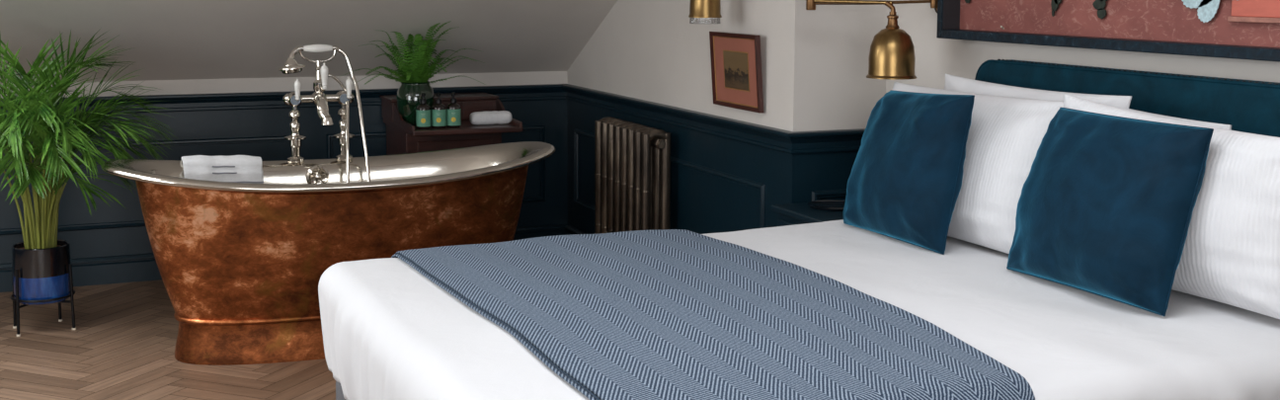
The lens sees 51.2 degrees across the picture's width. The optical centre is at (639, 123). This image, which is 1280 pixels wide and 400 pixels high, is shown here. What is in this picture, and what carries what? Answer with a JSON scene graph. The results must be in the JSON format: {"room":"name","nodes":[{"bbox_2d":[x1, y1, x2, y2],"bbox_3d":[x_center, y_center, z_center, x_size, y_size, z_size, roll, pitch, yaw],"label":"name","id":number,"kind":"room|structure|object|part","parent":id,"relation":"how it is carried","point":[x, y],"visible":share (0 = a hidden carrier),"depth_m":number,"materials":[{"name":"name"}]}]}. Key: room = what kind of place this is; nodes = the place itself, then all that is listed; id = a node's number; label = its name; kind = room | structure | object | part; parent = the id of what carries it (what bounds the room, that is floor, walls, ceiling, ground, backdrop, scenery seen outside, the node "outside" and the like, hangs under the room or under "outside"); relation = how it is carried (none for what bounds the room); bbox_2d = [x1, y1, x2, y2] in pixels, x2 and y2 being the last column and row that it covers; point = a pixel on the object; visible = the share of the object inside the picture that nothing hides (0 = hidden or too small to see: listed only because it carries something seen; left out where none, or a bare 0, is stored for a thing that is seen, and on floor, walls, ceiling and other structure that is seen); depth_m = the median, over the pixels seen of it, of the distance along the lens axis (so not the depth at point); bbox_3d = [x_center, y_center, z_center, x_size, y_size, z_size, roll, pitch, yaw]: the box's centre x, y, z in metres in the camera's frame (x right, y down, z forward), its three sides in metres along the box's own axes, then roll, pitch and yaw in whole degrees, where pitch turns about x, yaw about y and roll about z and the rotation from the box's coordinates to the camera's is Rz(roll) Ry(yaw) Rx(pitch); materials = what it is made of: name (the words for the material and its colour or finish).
{"room":"hotel room","nodes":[
{"label":"hotel room","id":0,"kind":"room"},
{"bbox_2d":[0,279,335,399],"bbox_3d":[-0.683,1.194,2.923,5.348,0.002,8.957,-2,7,-23],"label":"floor","id":1,"kind":"structure","parent":0,"point":[121,346],"depth_m":5.24,"materials":[{"name":"brown wood"}]},
{"bbox_2d":[9,263,76,336],"bbox_3d":[-2.560,0.740,5.725,0.256,0.285,0.256,-2,7,-23],"label":"plant stand","id":2,"kind":"object","parent":1,"relation":"on","point":[16,302],"visible":0.69,"depth_m":5.70,"materials":[{"name":"black metal"}]},
{"bbox_3d":[-2.689,0.736,5.735,0.018,0.279,0.012,1,6,5],"label":"leg","id":3,"kind":"part","parent":2,"relation":"part of","materials":[{"name":"black metal"}]},
{"bbox_3d":[-2.615,0.750,5.608,0.012,0.279,0.018,3,7,25],"label":"leg","id":4,"kind":"part","parent":2,"relation":"part of","materials":[{"name":"black metal"}]},
{"bbox_3d":[-2.549,0.724,5.852,0.012,0.279,0.018,1,6,5],"label":"leg","id":5,"kind":"part","parent":2,"relation":"part of","materials":[{"name":"black metal"}]},
{"bbox_3d":[-2.432,0.739,5.713,0.018,0.279,0.012,1,6,5],"label":"leg","id":6,"kind":"part","parent":2,"relation":"part of","materials":[{"name":"black metal"}]},
{"bbox_2d":[0,27,177,305],"bbox_3d":[-2.494,0.154,5.612,1.071,1.220,0.760,-5,8,-38],"label":"potted palm","id":7,"kind":"object","parent":2,"relation":"on","point":[42,260],"visible":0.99,"depth_m":5.57,"materials":[{"name":"green plant"}]},
{"bbox_3d":[-2.645,0.353,5.637,0.098,0.384,0.023,-2,7,-23],"label":"stem","id":8,"kind":"part","parent":7,"relation":"part of","materials":[{"name":"green plant"}]},
{"bbox_3d":[-2.621,0.305,5.629,0.093,0.482,0.041,-2,7,-23],"label":"stem","id":9,"kind":"part","parent":7,"relation":"part of","materials":[{"name":"green plant"}]},
{"bbox_3d":[-2.599,0.391,5.642,0.012,0.308,0.074,6,8,41],"label":"stem","id":10,"kind":"part","parent":7,"relation":"part of","materials":[{"name":"green plant"}]},
{"bbox_3d":[-2.604,0.258,5.617,0.012,0.577,0.050,4,7,31],"label":"stem","id":11,"kind":"part","parent":7,"relation":"part of","materials":[{"name":"green plant"}]},
{"bbox_3d":[-2.571,0.367,5.594,0.049,0.367,0.073,-2,7,-23],"label":"stem","id":12,"kind":"part","parent":7,"relation":"part of","materials":[{"name":"green plant"}]},
{"bbox_3d":[-2.583,0.321,5.623,0.074,0.451,0.057,-2,7,-23],"label":"stem","id":13,"kind":"part","parent":7,"relation":"part of","materials":[{"name":"green plant"}]},
{"bbox_3d":[-2.585,0.351,5.628,0.012,0.390,0.084,5,8,36],"label":"stem","id":14,"kind":"part","parent":7,"relation":"part of","materials":[{"name":"green plant"}]},
{"bbox_3d":[-2.546,0.318,5.612,0.032,0.461,0.070,-2,7,-23],"label":"stem","id":15,"kind":"part","parent":7,"relation":"part of","materials":[{"name":"green plant"}]},
{"bbox_3d":[-2.549,0.376,5.628,0.015,0.342,0.062,0,6,-7],"label":"stem","id":16,"kind":"part","parent":7,"relation":"part of","materials":[{"name":"green plant"}]},
{"bbox_3d":[-2.542,0.400,5.636,0.012,0.292,0.064,-2,6,-20],"label":"stem","id":17,"kind":"part","parent":7,"relation":"part of","materials":[{"name":"green plant"}]},
{"bbox_3d":[-2.536,0.304,5.641,0.012,0.482,0.059,-3,7,-25],"label":"stem","id":18,"kind":"part","parent":7,"relation":"part of","materials":[{"name":"green plant"}]},
{"bbox_2d":[11,239,71,278],"bbox_3d":[-2.559,0.576,5.707,0.228,0.124,0.228,-2,7,-23],"label":"pot","id":19,"kind":"object","parent":7,"relation":"attached to","point":[50,258],"depth_m":5.63,"materials":[{"name":"ceramic"}]},
{"bbox_2d":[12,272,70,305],"bbox_3d":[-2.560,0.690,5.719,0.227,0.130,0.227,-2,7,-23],"label":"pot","id":20,"kind":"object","parent":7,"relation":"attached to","point":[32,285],"depth_m":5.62,"materials":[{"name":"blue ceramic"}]},
{"bbox_3d":[-2.506,0.358,5.614,0.012,0.381,0.079,-5,8,-42],"label":"stem","id":21,"kind":"part","parent":7,"relation":"part of","materials":[{"name":"green plant"}]},
{"bbox_3d":[-2.514,0.374,5.648,0.036,0.342,0.057,-2,7,-23],"label":"stem","id":22,"kind":"part","parent":7,"relation":"part of","materials":[{"name":"green plant"}]},
{"bbox_3d":[-2.499,0.353,5.662,0.058,0.381,0.066,-2,7,-23],"label":"stem","id":23,"kind":"part","parent":7,"relation":"part of","materials":[{"name":"green plant"}]},
{"bbox_3d":[-2.507,0.297,5.664,0.039,0.491,0.012,4,7,28],"label":"stem","id":24,"kind":"part","parent":7,"relation":"part of","materials":[{"name":"green plant"}]},
{"bbox_3d":[-2.498,0.420,5.657,0.052,0.249,0.051,-2,7,-23],"label":"stem","id":25,"kind":"part","parent":7,"relation":"part of","materials":[{"name":"green plant"}]},
{"bbox_3d":[-2.484,0.340,5.671,0.078,0.405,0.049,-2,7,-23],"label":"stem","id":26,"kind":"part","parent":7,"relation":"part of","materials":[{"name":"green plant"}]},
{"bbox_3d":[-2.480,0.331,5.668,0.091,0.424,0.066,-2,7,-23],"label":"stem","id":27,"kind":"part","parent":7,"relation":"part of","materials":[{"name":"green plant"}]},
{"bbox_3d":[-2.470,0.332,5.695,0.111,0.417,0.033,-2,7,-23],"label":"stem","id":28,"kind":"part","parent":7,"relation":"part of","materials":[{"name":"green plant"}]},
{"bbox_3d":[-2.489,0.395,5.708,0.079,0.288,0.012,-1,6,-15],"label":"stem","id":29,"kind":"part","parent":7,"relation":"part of","materials":[{"name":"green plant"}]},
{"bbox_3d":[-2.475,0.287,5.731,0.097,0.497,0.026,-2,7,-23],"label":"stem","id":30,"kind":"part","parent":7,"relation":"part of","materials":[{"name":"green plant"}]},
{"bbox_3d":[-2.462,0.316,5.705,0.117,0.446,0.027,-2,7,-23],"label":"stem","id":31,"kind":"part","parent":7,"relation":"part of","materials":[{"name":"green plant"}]},
{"bbox_2d":[101,141,555,365],"bbox_3d":[-1.233,0.511,5.540,1.836,0.794,0.788,-2,7,-23],"label":"bathtub","id":32,"kind":"object","parent":1,"relation":"on","point":[241,266],"visible":0.67,"depth_m":5.22,"materials":[{"name":"orange metal"}]},
{"bbox_2d":[181,155,264,183],"bbox_3d":[-1.752,0.306,5.612,0.372,0.354,0.197,-4,8,-36],"label":"bath towel","id":33,"kind":"object","parent":32,"relation":"hanging from","point":[247,169],"visible":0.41,"depth_m":5.58,"materials":[{"name":"white fabric"}]},
{"bbox_2d":[282,49,354,162],"bbox_3d":[-1.375,-0.065,5.755,0.306,0.504,0.197,-2,7,-23],"label":"mixer","id":34,"kind":"object","parent":32,"relation":"attached to","point":[318,98],"visible":0.98,"depth_m":5.76,"materials":[{"name":"silver metal"}]},
{"bbox_3d":[-1.492,0.040,5.774,0.093,0.291,0.093,-2,7,-23],"label":"pillar leg","id":35,"kind":"part","parent":34,"relation":"part of","materials":[{"name":"silver metal"}]},
{"bbox_3d":[-1.467,-0.148,5.718,0.029,0.091,0.029,-2,7,-23],"label":"lever handle","id":36,"kind":"part","parent":34,"relation":"part of","materials":[{"name":"ceramic"}]},
{"bbox_2d":[278,44,339,74],"bbox_3d":[-1.425,-0.279,5.753,0.265,0.125,0.113,-2,7,-23],"label":"handset","id":37,"kind":"object","parent":34,"relation":"on","point":[290,65],"visible":1,"depth_m":5.72,"materials":[{"name":"metal"}]},
{"bbox_3d":[-1.362,-0.060,5.732,0.056,0.124,0.145,-4,7,-32],"label":"spout","id":38,"kind":"part","parent":34,"relation":"part of","materials":[{"name":"silver metal"}]},
{"bbox_3d":[-1.360,-0.206,5.754,0.036,0.114,0.036,-2,7,-23],"label":"lever handle","id":39,"kind":"part","parent":34,"relation":"part of","materials":[{"name":"ceramic"}]},
{"bbox_3d":[-1.330,-0.172,5.819,0.121,0.090,0.012,-2,7,-23],"label":"outlet arm","id":40,"kind":"part","parent":34,"relation":"part of","materials":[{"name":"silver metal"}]},
{"bbox_3d":[-1.299,0.032,5.855,0.093,0.291,0.093,-2,7,-23],"label":"pillar leg","id":41,"kind":"part","parent":34,"relation":"part of","materials":[{"name":"silver metal"}]},
{"bbox_3d":[-1.265,-0.158,5.803,0.029,0.091,0.029,-2,7,-23],"label":"lever handle","id":42,"kind":"part","parent":34,"relation":"part of","materials":[{"name":"ceramic"}]},
{"bbox_2d":[337,48,370,182],"bbox_3d":[-1.233,0.104,5.774,0.103,0.852,0.230,-2,7,-23],"label":"shower hose","id":43,"kind":"object","parent":34,"relation":"attached to","point":[342,51],"visible":0.67,"depth_m":5.77,"materials":[{"name":"silver metal"}]},
{"bbox_2d":[379,91,523,155],"bbox_3d":[-0.977,0.319,6.860,0.570,0.898,0.683,-2,7,-23],"label":"washstand","id":44,"kind":"object","parent":1,"relation":"on","point":[402,137],"visible":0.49,"depth_m":6.74,"materials":[{"name":"brown wood"}]},
{"bbox_2d":[339,20,485,125],"bbox_3d":[-1.122,-0.254,6.655,0.618,0.523,0.706,5,8,39],"label":"potted fern","id":45,"kind":"object","parent":44,"relation":"on","point":[414,77],"visible":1,"depth_m":6.63,"materials":[{"name":"green plant"}]},
{"bbox_2d":[397,80,434,125],"bbox_3d":[-1.128,-0.104,6.709,0.188,0.214,0.188,-2,7,-23],"label":"vase","id":46,"kind":"object","parent":45,"relation":"attached to","point":[409,93],"depth_m":6.63,"materials":[{"name":"green glass"}]},
{"bbox_2d":[415,92,430,129],"bbox_3d":[-1.056,-0.062,6.514,0.070,0.173,0.072,-2,7,-23],"label":"pump bottle","id":47,"kind":"object","parent":44,"relation":"on","point":[423,112],"visible":1,"depth_m":6.49,"materials":[{"name":"green plastic"}]},
{"bbox_2d":[431,92,446,128],"bbox_3d":[-0.987,-0.065,6.543,0.070,0.173,0.072,-2,7,-23],"label":"pump bottle","id":48,"kind":"object","parent":44,"relation":"on","point":[439,111],"visible":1,"depth_m":6.52,"materials":[{"name":"green plastic"}]},
{"bbox_3d":[-1.003,-0.068,6.882,0.166,0.082,0.008,-2,7,-23],"label":"drawer","id":49,"kind":"part","parent":44,"relation":"part of","materials":[{"name":"brown wood"}]},
{"bbox_2d":[383,118,523,136],"bbox_3d":[-0.968,0.005,6.828,0.555,0.026,0.680,-2,7,-23],"label":"shelf","id":50,"kind":"object","parent":44,"relation":"attached to","point":[402,127],"depth_m":6.59,"materials":[{"name":"brown wood"}]},
{"bbox_2d":[446,91,461,128],"bbox_3d":[-0.918,-0.068,6.572,0.070,0.173,0.072,-2,7,-23],"label":"pump bottle","id":51,"kind":"object","parent":44,"relation":"on","point":[453,120],"visible":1,"depth_m":6.55,"materials":[{"name":"green plastic"}]},
{"bbox_3d":[-0.932,0.361,6.739,0.385,0.560,0.012,-2,7,-23],"label":"door","id":52,"kind":"part","parent":44,"relation":"part of","materials":[{"name":"brown wood"}]},
{"bbox_3d":[-0.841,-0.074,6.951,0.166,0.082,0.008,-2,7,-23],"label":"drawer","id":53,"kind":"part","parent":44,"relation":"part of","materials":[{"name":"brown wood"}]},
{"bbox_2d":[469,110,511,125],"bbox_3d":[-0.750,-0.029,6.715,0.205,0.068,0.091,-2,7,-23],"label":"rolled towel","id":54,"kind":"object","parent":44,"relation":"on","point":[494,117],"visible":1,"depth_m":6.68,"materials":[{"name":"white fabric"}]},
{"bbox_2d":[594,116,670,234],"bbox_3d":[-0.038,0.411,6.346,0.148,0.834,0.684,-2,7,-23],"label":"radiator","id":55,"kind":"object","parent":1,"relation":"on","point":[632,160],"visible":0.68,"depth_m":6.20,"materials":[{"name":"metal"}]},
{"bbox_2d":[335,59,1279,399],"bbox_3d":[0.504,0.512,3.495,2.282,1.245,1.740,-2,7,-23],"label":"bed","id":56,"kind":"object","parent":1,"relation":"on","point":[1248,106],"visible":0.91,"depth_m":3.80,"materials":[{"name":"teal fabric"}]},
{"bbox_2d":[318,219,1279,399],"bbox_3d":[0.410,0.587,3.459,2.202,0.318,1.894,-2,7,-23],"label":"sheet","id":57,"kind":"object","parent":56,"relation":"on","point":[390,332],"visible":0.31,"depth_m":3.15,"materials":[{"name":"white fabric"}]},
{"bbox_2d":[391,229,1035,399],"bbox_3d":[0.079,0.586,3.316,1.016,0.330,1.961,-2,7,-23],"label":"throw","id":58,"kind":"object","parent":57,"relation":"on","point":[666,314],"visible":0.99,"depth_m":3.06,"materials":[{"name":"blue fabric"}]},
{"bbox_2d":[843,89,974,254],"bbox_3d":[0.830,0.125,4.167,0.242,0.468,0.544,-2,7,-23],"label":"cushion","id":59,"kind":"object","parent":57,"relation":"on","point":[905,181],"visible":1,"depth_m":4.01,"materials":[{"name":"teal fabric"}]},
{"bbox_2d":[892,81,1063,253],"bbox_3d":[1.003,0.125,4.177,0.247,0.459,0.955,-2,7,-23],"label":"pillow","id":60,"kind":"object","parent":57,"relation":"on","point":[1005,135],"visible":0.3,"depth_m":3.93,"materials":[{"name":"white fabric"}]},
{"bbox_2d":[944,74,1131,109],"bbox_3d":[1.189,0.108,4.181,0.166,0.472,0.900,-2,7,-23],"label":"pillow","id":61,"kind":"object","parent":57,"relation":"on","point":[952,83],"visible":0.12,"depth_m":4.17,"materials":[{"name":"white fabric"}]},
{"bbox_2d":[1006,107,1213,316],"bbox_3d":[1.187,0.209,3.465,0.230,0.453,0.584,-2,7,-23],"label":"cushion","id":62,"kind":"object","parent":57,"relation":"on","point":[1106,202],"visible":1,"depth_m":3.33,"materials":[{"name":"teal fabric"}]},
{"bbox_2d":[1063,93,1279,319],"bbox_3d":[1.363,0.195,3.418,0.201,0.484,0.834,-3,7,-27],"label":"pillow","id":63,"kind":"object","parent":57,"relation":"on","point":[1231,255],"visible":0.41,"depth_m":3.18,"materials":[{"name":"white fabric"}]},
{"bbox_2d":[1127,108,1231,130],"bbox_3d":[1.414,0.180,3.657,0.147,0.442,0.550,-2,7,-23],"label":"pillow","id":64,"kind":"object","parent":57,"relation":"on","point":[1219,125],"visible":0.04,"depth_m":3.54,"materials":[{"name":"white fabric"}]},
{"bbox_3d":[1.511,0.374,3.913,0.094,1.040,1.645,-2,7,-23],"label":"headboard","id":65,"kind":"part","parent":56,"relation":"part of","materials":[{"name":"fabric"}]},
{"bbox_2d":[771,199,845,226],"bbox_3d":[0.815,0.647,4.998,0.515,0.660,0.430,-2,7,-23],"label":"bedside table","id":66,"kind":"object","parent":1,"relation":"on","point":[800,212],"visible":0.18,"depth_m":4.92,"materials":[{"name":"blue paint"}]},
{"bbox_3d":[0.592,0.461,4.894,0.014,0.170,0.340,-2,7,-23],"label":"drawer","id":67,"kind":"part","parent":66,"relation":"part of","materials":[{"name":"blue paint"}]},
{"bbox_2d":[807,200,845,211],"bbox_3d":[0.723,0.308,4.998,0.190,0.013,0.190,-2,7,-23],"label":"dish","id":68,"kind":"object","parent":66,"relation":"on","point":[834,205],"visible":0.66,"depth_m":5.01,"materials":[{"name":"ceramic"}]},
{"bbox_2d":[0,71,567,263],"bbox_3d":[-2.470,0.279,6.680,4.673,1.000,0.120,-2,7,-23],"label":"wall","id":69,"kind":"structure","parent":0,"point":[551,114],"depth_m":6.78,"materials":[{"name":"paint"}]},
{"bbox_2d":[0,135,289,235],"bbox_3d":[-2.804,0.313,6.467,2.250,0.425,0.016,-2,7,-23],"label":"trim","id":70,"kind":"structure","parent":69,"relation":"attached to","point":[88,226],"depth_m":6.62,"materials":[{"name":"blue paint"}]},
{"bbox_2d":[0,83,566,117],"bbox_3d":[-2.437,-0.095,6.564,4.433,0.086,0.044,-2,7,-23],"label":"trim","id":71,"kind":"structure","parent":69,"relation":"attached to","point":[368,97],"depth_m":6.79,"materials":[{"name":"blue paint"}]},
{"bbox_2d":[0,224,567,292],"bbox_3d":[-2.445,0.716,6.661,4.433,0.136,0.022,-2,7,-23],"label":"baseboard","id":72,"kind":"structure","parent":69,"relation":"attached to","point":[95,271],"depth_m":6.60,"materials":[{"name":"blue paint"}]},
{"bbox_2d":[325,125,545,202],"bbox_3d":[-1.079,0.244,7.197,1.200,0.425,0.016,-2,7,-23],"label":"trim","id":73,"kind":"structure","parent":69,"relation":"attached to","point":[541,128],"depth_m":7.39,"materials":[{"name":"blue paint"}]},
{"bbox_2d":[0,0,617,83],"bbox_3d":[-1.763,-0.844,5.436,5.090,1.635,2.726,-2,7,-23],"label":"ceiling","id":74,"kind":"structure","parent":0,"point":[167,40],"depth_m":6.43,"materials":[{"name":"paint"}]},
{"bbox_2d":[566,0,888,234],"bbox_3d":[0.318,-0.392,6.412,0.540,2.420,2.657,-2,7,-23],"label":"wall","id":75,"kind":"structure","parent":0,"point":[815,62],"depth_m":5.58,"materials":[{"name":"paint"}]},
{"bbox_2d":[564,225,586,235],"bbox_3d":[0.081,0.761,6.358,0.022,0.136,2.514,-2,7,-23],"label":"baseboard","id":76,"kind":"structure","parent":75,"relation":"attached to","point":[571,230],"depth_m":7.42,"materials":[{"name":"blue paint"}]},
{"bbox_2d":[573,128,594,211],"bbox_3d":[-0.256,0.261,7.116,0.016,0.417,0.530,-2,7,-23],"label":"trim","id":77,"kind":"structure","parent":75,"relation":"attached to","point":[577,131],"depth_m":7.32,"materials":[{"name":"blue paint"}]},
{"bbox_2d":[688,0,721,23],"bbox_3d":[0.312,-0.559,5.406,0.240,0.306,0.136,-2,7,-23],"label":"wall lamp","id":78,"kind":"object","parent":75,"relation":"attached to","point":[700,11],"visible":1,"depth_m":5.34,"materials":[{"name":"gold metal"}]},
{"bbox_2d":[562,83,865,154],"bbox_3d":[0.272,-0.058,6.338,0.461,0.086,2.579,-2,7,-23],"label":"trim","id":79,"kind":"structure","parent":75,"relation":"attached to","point":[836,140],"depth_m":5.59,"materials":[{"name":"blue paint"}]},
{"bbox_2d":[670,157,765,228],"bbox_3d":[0.194,0.375,6.062,0.016,0.417,1.533,-2,7,-23],"label":"trim","id":80,"kind":"structure","parent":75,"relation":"attached to","point":[745,182],"depth_m":5.58,"materials":[{"name":"blue paint"}]},
{"bbox_2d":[709,31,763,112],"bbox_3d":[0.392,-0.216,5.474,0.042,0.309,0.417,-2,7,-23],"label":"framed print","id":81,"kind":"object","parent":75,"relation":"attached to","point":[736,58],"visible":1,"depth_m":5.46,"materials":[{"name":"pink paper"}]},
{"bbox_2d":[811,188,846,201],"bbox_3d":[0.788,0.466,5.246,0.260,0.417,0.016,-2,7,-23],"label":"trim","id":82,"kind":"structure","parent":75,"relation":"attached to","point":[816,195],"depth_m":5.20,"materials":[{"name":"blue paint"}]},
{"bbox_2d":[885,0,1279,92],"bbox_3d":[2.176,0.026,2.590,0.120,2.420,5.873,-2,7,-23],"label":"wall","id":83,"kind":"structure","parent":0,"point":[935,57],"depth_m":4.52,"materials":[{"name":"paint"}]},
{"bbox_2d":[805,0,937,79],"bbox_3d":[0.899,-0.330,4.786,0.492,0.314,0.386,-2,7,-23],"label":"wall lamp","id":84,"kind":"object","parent":83,"relation":"attached to","point":[891,56],"visible":0.91,"depth_m":4.62,"materials":[{"name":"gold metal"}]},
{"bbox_3d":[0.751,-0.434,4.749,0.324,0.017,0.014,5,8,37],"label":"arm","id":85,"kind":"part","parent":84,"relation":"part of","materials":[{"name":"gold metal"}]},
{"bbox_3d":[0.851,-0.443,4.870,0.461,0.021,0.012,0,6,-6],"label":"arm","id":86,"kind":"part","parent":84,"relation":"part of","materials":[{"name":"gold metal"}]},
{"bbox_3d":[0.882,-0.248,4.673,0.176,0.176,0.176,-2,7,-23],"label":"lamp shade","id":87,"kind":"part","parent":84,"relation":"part of","materials":[{"name":"gold metal"}]},
{"bbox_3d":[1.088,-0.453,4.897,0.049,0.090,0.090,-2,7,-23],"label":"wall plate","id":88,"kind":"part","parent":84,"relation":"part of","materials":[{"name":"gold metal"}]},
{"bbox_2d":[936,0,1279,62],"bbox_3d":[1.508,-0.529,3.833,0.099,0.648,2.041,-2,7,-23],"label":"framed picture","id":89,"kind":"object","parent":83,"relation":"attached to","point":[1224,29],"visible":1,"depth_m":4.00,"materials":[{"name":"paper"}]}
]}

